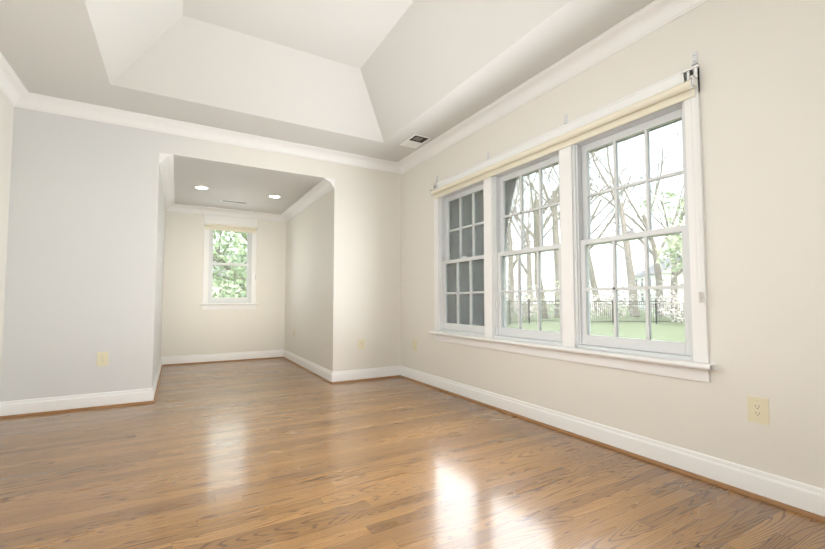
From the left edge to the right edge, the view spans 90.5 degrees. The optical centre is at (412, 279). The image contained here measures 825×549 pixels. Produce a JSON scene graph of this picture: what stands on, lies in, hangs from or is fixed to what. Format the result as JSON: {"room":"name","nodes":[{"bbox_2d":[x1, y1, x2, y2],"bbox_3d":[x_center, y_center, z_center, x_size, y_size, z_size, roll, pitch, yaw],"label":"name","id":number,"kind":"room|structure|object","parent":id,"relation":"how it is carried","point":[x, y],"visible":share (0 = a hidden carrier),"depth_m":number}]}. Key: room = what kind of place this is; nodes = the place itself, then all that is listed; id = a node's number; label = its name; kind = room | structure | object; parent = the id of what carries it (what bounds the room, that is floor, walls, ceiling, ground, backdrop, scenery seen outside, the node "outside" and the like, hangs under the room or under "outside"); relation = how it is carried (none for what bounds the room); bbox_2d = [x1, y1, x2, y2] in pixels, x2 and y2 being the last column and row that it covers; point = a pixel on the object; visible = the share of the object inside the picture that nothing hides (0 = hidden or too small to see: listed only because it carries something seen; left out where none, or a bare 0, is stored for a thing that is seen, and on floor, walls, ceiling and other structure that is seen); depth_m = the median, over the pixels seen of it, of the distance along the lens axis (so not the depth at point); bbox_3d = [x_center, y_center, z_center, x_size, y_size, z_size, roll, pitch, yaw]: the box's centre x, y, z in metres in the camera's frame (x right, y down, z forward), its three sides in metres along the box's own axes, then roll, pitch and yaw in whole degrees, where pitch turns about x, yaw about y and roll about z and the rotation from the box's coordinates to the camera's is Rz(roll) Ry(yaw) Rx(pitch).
{"room":"empty bedroom","nodes":[
{"label":"empty bedroom","id":0,"kind":"room"},
{"bbox_2d":[0,91,13,376],"bbox_3d":[-2.138,-0.455,0.917,0.300,4.450,5.700,2,-3,-30],"label":"wall","id":1,"kind":"structure","parent":0,"point":[6,118],"depth_m":3.38},
{"bbox_2d":[0,107,167,401],"bbox_3d":[-3.715,-0.263,4.729,1.370,4.450,2.490,2,-3,-30],"label":"wall","id":2,"kind":"structure","parent":0,"point":[105,251],"depth_m":3.70},
{"bbox_2d":[0,401,3,419],"bbox_3d":[-2.069,0.961,1.058,0.032,0.135,5.400,2,-3,-30],"label":"baseboard","id":3,"kind":"structure","parent":2,"relation":"attached to","point":[1,403],"depth_m":3.39},
{"bbox_2d":[0,52,31,109],"bbox_3d":[-2.031,-1.659,1.212,0.120,0.105,5.400,2,-3,-30],"label":"crown molding","id":4,"kind":"structure","parent":2,"relation":"attached to","point":[11,86],"depth_m":3.32},
{"bbox_2d":[4,388,151,418],"bbox_3d":[-2.939,1.092,3.651,0.990,0.135,0.032,2,-3,-30],"label":"baseboard","id":5,"kind":"structure","parent":2,"relation":"attached to","point":[49,405],"depth_m":3.62},
{"bbox_2d":[96,352,108,365],"bbox_3d":[-2.836,0.723,3.741,0.086,0.128,0.008,2,-3,-30],"label":"electrical outlet","id":6,"kind":"object","parent":2,"relation":"attached to","point":[102,358],"visible":1,"depth_m":3.74},
{"bbox_2d":[152,357,163,402],"bbox_3d":[-3.106,1.160,5.006,0.032,0.135,2.552,2,-3,-30],"label":"baseboard","id":7,"kind":"structure","parent":2,"relation":"attached to","point":[155,386],"depth_m":4.63},
{"bbox_2d":[159,152,175,211],"bbox_3d":[-3.076,-1.151,5.158,0.120,0.105,2.520,2,-3,-30],"label":"crown molding","id":8,"kind":"structure","parent":2,"relation":"attached to","point":[166,161],"depth_m":4.76},
{"bbox_2d":[32,93,395,172],"bbox_3d":[-1.759,-1.499,4.409,3.540,0.105,0.120,2,-3,-30],"label":"crown molding","id":9,"kind":"structure","parent":2,"relation":"attached to","point":[44,103],"depth_m":4.16},
{"bbox_2d":[164,212,283,356],"bbox_3d":[-3.111,-0.164,6.717,4.400,4.450,0.300,2,-3,-30],"label":"wall","id":10,"kind":"structure","parent":0,"point":[189,329],"depth_m":6.45},
{"bbox_2d":[164,350,279,365],"bbox_3d":[-2.972,1.237,6.535,1.710,0.135,0.032,2,-3,-30],"label":"baseboard","id":11,"kind":"structure","parent":10,"relation":"attached to","point":[253,355],"depth_m":6.49},
{"bbox_2d":[176,204,280,221],"bbox_3d":[-2.926,-1.077,6.611,1.530,0.105,0.148,2,-3,-30],"label":"crown molding","id":12,"kind":"structure","parent":10,"relation":"attached to","point":[203,210],"depth_m":6.57},
{"bbox_2d":[200,215,258,309],"bbox_3d":[-2.976,-0.273,6.678,0.860,1.505,0.250,2,-3,-30],"label":"alcove window","id":13,"kind":"structure","parent":10,"relation":"in","point":[210,302],"depth_m":6.64},
{"bbox_2d":[204,222,257,279],"bbox_3d":[-2.928,-0.453,6.602,0.790,0.877,0.060,2,-3,-30],"label":"blinds","id":14,"kind":"object","parent":13,"relation":"attached to","point":[209,226],"visible":1,"depth_m":6.63},
{"bbox_2d":[159,132,334,213],"bbox_3d":[-2.348,-1.814,5.611,1.800,1.265,2.520,2,-3,-30],"label":"ceiling","id":15,"kind":"structure","parent":0,"point":[253,178],"depth_m":4.82},
{"bbox_2d":[194,186,208,189],"bbox_3d":[-2.732,-1.192,5.295,0.184,0.007,0.184,2,-3,-30],"label":"recessed light","id":16,"kind":"object","parent":15,"relation":"in","point":[202,187],"visible":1,"depth_m":5.29},
{"bbox_2d":[220,200,246,203],"bbox_3d":[-2.644,-1.149,6.053,0.360,0.018,0.110,2,-3,-30],"label":"ceiling vent","id":17,"kind":"object","parent":15,"relation":"in","point":[233,201],"visible":1,"depth_m":6.03},
{"bbox_2d":[268,195,280,197],"bbox_3d":[-1.939,-1.169,5.750,0.184,0.007,0.184,2,-3,-30],"label":"recessed light","id":18,"kind":"object","parent":15,"relation":"in","point":[273,196],"visible":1,"depth_m":5.74},
{"bbox_2d":[0,0,654,161],"bbox_3d":[-0.373,-2.098,2.044,4.400,0.855,5.750,2,-3,-30],"label":"ceiling","id":19,"kind":"structure","parent":0,"point":[382,79],"depth_m":3.35},
{"bbox_2d":[400,134,430,147],"bbox_3d":[0.029,-1.539,4.551,0.210,0.010,0.350,2,-3,-30],"label":"ceiling vent","id":20,"kind":"object","parent":19,"relation":"in","point":[415,141],"visible":1,"depth_m":4.54},
{"bbox_2d":[284,163,400,371],"bbox_3d":[-1.027,-0.186,6.272,1.230,4.450,2.490,2,-3,-30],"label":"wall","id":21,"kind":"structure","parent":0,"point":[342,253],"depth_m":5.17},
{"bbox_2d":[280,350,331,383],"bbox_3d":[-1.573,1.204,5.886,0.032,0.135,2.552,2,-3,-30],"label":"baseboard","id":22,"kind":"structure","parent":21,"relation":"attached to","point":[325,374],"depth_m":5.64},
{"bbox_2d":[281,178,334,221],"bbox_3d":[-1.620,-1.108,5.994,0.120,0.105,2.520,2,-3,-30],"label":"crown molding","id":23,"kind":"structure","parent":21,"relation":"attached to","point":[322,188],"depth_m":5.66},
{"bbox_2d":[358,339,364,349],"bbox_3d":[-0.623,0.787,5.011,0.086,0.128,0.008,2,-3,-30],"label":"electrical outlet","id":24,"kind":"object","parent":21,"relation":"attached to","point":[361,343],"visible":1,"depth_m":5.01},
{"bbox_2d":[332,366,399,383],"bbox_3d":[-0.559,1.160,5.017,0.840,0.135,0.032,2,-3,-30],"label":"baseboard","id":25,"kind":"structure","parent":21,"relation":"attached to","point":[394,371],"depth_m":5.01},
{"bbox_2d":[0,358,824,548],"bbox_3d":[-1.140,1.246,2.890,4.080,0.250,8.270,2,-3,-30],"label":"floor","id":26,"kind":"structure","parent":0,"point":[278,453],"depth_m":2.22},
{"bbox_2d":[401,0,824,488],"bbox_3d":[1.408,-0.353,2.952,0.320,4.450,5.700,2,-3,-30],"label":"wall","id":27,"kind":"structure","parent":0,"point":[761,63],"depth_m":2.16},
{"bbox_2d":[413,340,416,350],"bbox_3d":[0.024,0.795,4.976,0.008,0.128,0.086,2,-3,-30],"label":"electrical outlet","id":28,"kind":"object","parent":27,"relation":"attached to","point":[414,345],"visible":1,"depth_m":4.96},
{"bbox_2d":[396,0,708,173],"bbox_3d":[1.143,-1.568,3.034,0.120,0.105,5.400,2,-3,-30],"label":"crown molding","id":29,"kind":"structure","parent":27,"relation":"attached to","point":[651,17],"depth_m":3.04},
{"bbox_2d":[563,113,566,123],"bbox_3d":[1.157,-1.221,3.098,0.014,0.075,0.028,2,-3,-30],"label":"bracket","id":30,"kind":"object","parent":27,"relation":"attached to","point":[565,118],"visible":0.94,"depth_m":3.10},
{"bbox_2d":[428,64,717,382],"bbox_3d":[0.977,-0.267,3.462,0.255,1.770,2.790,2,-3,-30],"label":"window","id":31,"kind":"structure","parent":27,"relation":"in","point":[472,231],"depth_m":3.02},
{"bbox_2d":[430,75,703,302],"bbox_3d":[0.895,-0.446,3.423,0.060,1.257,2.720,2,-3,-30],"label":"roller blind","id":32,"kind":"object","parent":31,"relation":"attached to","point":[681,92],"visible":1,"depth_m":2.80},
{"bbox_2d":[400,366,824,522],"bbox_3d":[1.181,1.055,2.924,0.032,0.135,5.400,2,-3,-30],"label":"baseboard","id":33,"kind":"structure","parent":27,"relation":"attached to","point":[804,499],"depth_m":2.42},
{"bbox_2d":[691,51,697,65],"bbox_3d":[1.602,-1.260,2.324,0.014,0.075,0.028,2,-3,-30],"label":"bracket","id":34,"kind":"object","parent":27,"relation":"attached to","point":[694,58],"visible":1,"depth_m":2.32},
{"bbox_2d":[747,395,769,425],"bbox_3d":[1.717,0.647,2.032,0.008,0.128,0.086,2,-3,-30],"label":"electrical outlet","id":35,"kind":"object","parent":27,"relation":"attached to","point":[758,409],"visible":1,"depth_m":2.03},
{"label":"outside","id":36,"kind":"structure","parent":0,"visible":0},
{"bbox_2d":[507,304,684,341],"bbox_3d":[9.067,3.504,39.328,170.000,0.200,170.000,2,-3,-30],"label":"lawn","id":37,"kind":"structure","parent":36,"point":[673,337],"depth_m":22.43},
{"bbox_2d":[212,121,684,324],"bbox_3d":[22.957,-10.922,44.030,92.034,30.300,54.356,2,-3,-30],"label":"trees","id":38,"kind":"object","parent":37,"relation":"on","point":[658,264],"depth_m":32.08}
]}

